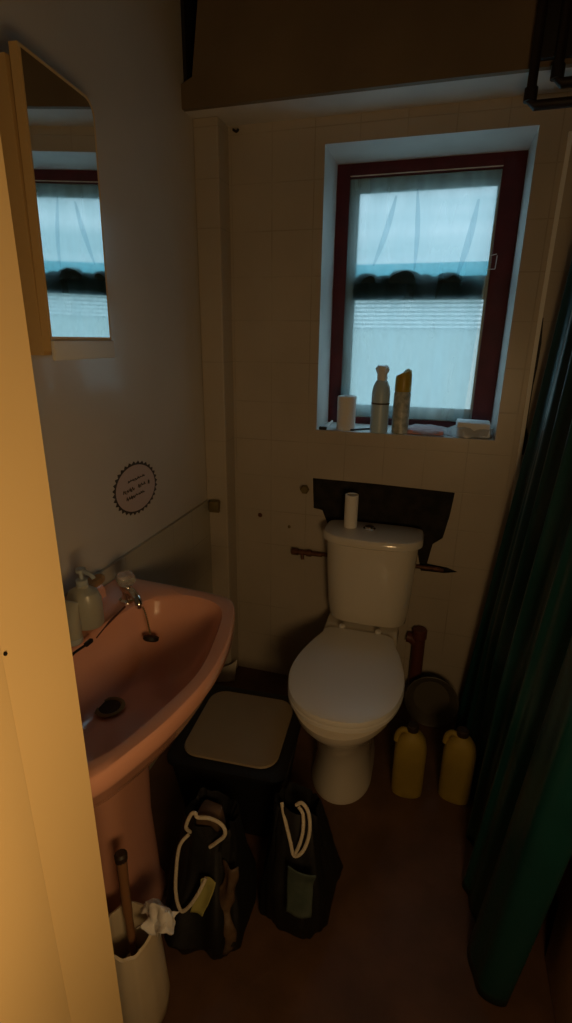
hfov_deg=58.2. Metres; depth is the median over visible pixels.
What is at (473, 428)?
packet
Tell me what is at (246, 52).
beam
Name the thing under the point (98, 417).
wall
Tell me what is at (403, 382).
aerosol can
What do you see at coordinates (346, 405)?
toilet roll
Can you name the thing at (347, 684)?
toilet
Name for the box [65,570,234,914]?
basin
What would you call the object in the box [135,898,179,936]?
tissue wad
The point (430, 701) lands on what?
basin
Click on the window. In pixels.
(504, 170)
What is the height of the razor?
0.026 m
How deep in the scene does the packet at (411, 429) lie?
1.95 m
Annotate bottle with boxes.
[66,567,103,630]
[391,721,426,798]
[438,726,475,804]
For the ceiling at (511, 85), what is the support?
attached to the wall at (449, 487)
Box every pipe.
[291,548,443,571]
[406,626,426,687]
[523,0,571,110]
[550,0,571,88]
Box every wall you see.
[0,0,206,593]
[228,91,571,702]
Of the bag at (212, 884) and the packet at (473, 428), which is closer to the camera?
the bag at (212, 884)
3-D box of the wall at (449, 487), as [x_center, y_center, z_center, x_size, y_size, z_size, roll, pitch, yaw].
[0.717,-0.442,1.954,2.040,2.620,0.270,6,19,15]
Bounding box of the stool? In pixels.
[167,684,300,836]
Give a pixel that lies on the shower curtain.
(515, 705)
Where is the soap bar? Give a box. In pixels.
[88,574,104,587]
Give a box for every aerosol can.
[370,365,389,433]
[391,369,411,433]
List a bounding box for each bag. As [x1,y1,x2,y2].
[164,787,256,959]
[259,782,342,938]
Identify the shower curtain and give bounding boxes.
[454,261,571,1006]
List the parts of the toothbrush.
handle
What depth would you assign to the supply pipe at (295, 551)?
2.16 m
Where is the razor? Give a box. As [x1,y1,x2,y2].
[319,420,332,429]
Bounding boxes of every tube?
[65,600,83,646]
[344,493,358,528]
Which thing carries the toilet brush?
in the trash can
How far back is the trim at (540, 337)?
1.76 m
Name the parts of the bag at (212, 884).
rope handle, rope handle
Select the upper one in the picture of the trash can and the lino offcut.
the lino offcut
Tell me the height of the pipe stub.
0.032 m
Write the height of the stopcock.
0.051 m
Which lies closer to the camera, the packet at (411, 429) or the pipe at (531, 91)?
the pipe at (531, 91)
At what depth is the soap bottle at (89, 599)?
1.24 m
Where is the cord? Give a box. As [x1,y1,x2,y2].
[350,428,369,430]
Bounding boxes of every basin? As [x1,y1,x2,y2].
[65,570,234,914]
[404,677,458,726]
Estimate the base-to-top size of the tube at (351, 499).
0.130 m
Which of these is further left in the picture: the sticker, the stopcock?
the sticker
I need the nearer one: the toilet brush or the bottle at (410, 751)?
the toilet brush
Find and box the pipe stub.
[300,485,308,493]
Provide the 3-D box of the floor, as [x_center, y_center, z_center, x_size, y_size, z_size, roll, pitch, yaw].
[0.195,1.391,0.673,2.300,0.060,3.700,6,19,15]
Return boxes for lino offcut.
[216,660,236,681]
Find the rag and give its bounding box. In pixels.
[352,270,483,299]
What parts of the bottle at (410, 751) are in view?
handle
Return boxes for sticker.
[113,461,156,515]
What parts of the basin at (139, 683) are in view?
tap handle, plug chain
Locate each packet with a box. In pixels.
[407,426,443,434]
[455,419,490,437]
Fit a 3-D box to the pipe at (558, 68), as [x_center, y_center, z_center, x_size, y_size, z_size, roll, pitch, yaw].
[1.148,-1.286,1.169,0.937,0.452,0.033,6,19,15]
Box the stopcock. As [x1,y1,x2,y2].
[209,500,219,512]
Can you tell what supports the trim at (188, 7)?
attached to the wall at (98, 417)
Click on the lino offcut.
(227, 674)
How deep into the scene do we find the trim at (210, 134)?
1.95 m
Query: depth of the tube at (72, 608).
1.17 m
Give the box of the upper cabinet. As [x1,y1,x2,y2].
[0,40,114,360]
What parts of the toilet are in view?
seat, lid, cistern lid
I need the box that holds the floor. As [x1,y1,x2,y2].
[150,666,557,1022]
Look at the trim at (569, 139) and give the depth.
1.68 m
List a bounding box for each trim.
[180,0,197,81]
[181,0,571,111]
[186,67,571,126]
[193,117,238,668]
[509,131,571,510]
[522,318,542,454]
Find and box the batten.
[540,0,571,60]
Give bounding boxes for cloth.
[286,865,315,918]
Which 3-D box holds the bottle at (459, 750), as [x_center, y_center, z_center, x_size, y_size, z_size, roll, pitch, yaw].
[0.582,0.856,1.749,0.113,0.284,0.080,9,20,23]
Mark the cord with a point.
(357, 428)
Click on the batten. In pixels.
(554, 9)
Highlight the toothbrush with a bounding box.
[72,638,92,655]
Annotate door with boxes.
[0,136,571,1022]
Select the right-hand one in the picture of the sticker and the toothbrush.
the sticker
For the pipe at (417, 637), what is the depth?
2.14 m
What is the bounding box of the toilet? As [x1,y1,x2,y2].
[288,520,423,804]
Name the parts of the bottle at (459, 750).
handle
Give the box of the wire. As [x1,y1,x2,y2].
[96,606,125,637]
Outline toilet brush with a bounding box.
[114,849,138,956]
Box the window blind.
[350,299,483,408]
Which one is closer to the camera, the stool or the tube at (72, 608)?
the tube at (72, 608)
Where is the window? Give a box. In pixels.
[328,150,527,428]
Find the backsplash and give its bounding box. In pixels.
[64,499,212,768]
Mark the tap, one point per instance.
(129, 597)
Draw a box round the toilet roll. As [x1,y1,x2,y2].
[337,395,356,430]
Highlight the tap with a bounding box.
[119,585,142,608]
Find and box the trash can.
[109,901,169,1022]
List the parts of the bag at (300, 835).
rope handle, rope handle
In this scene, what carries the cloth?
hanging from the bag at (300, 835)

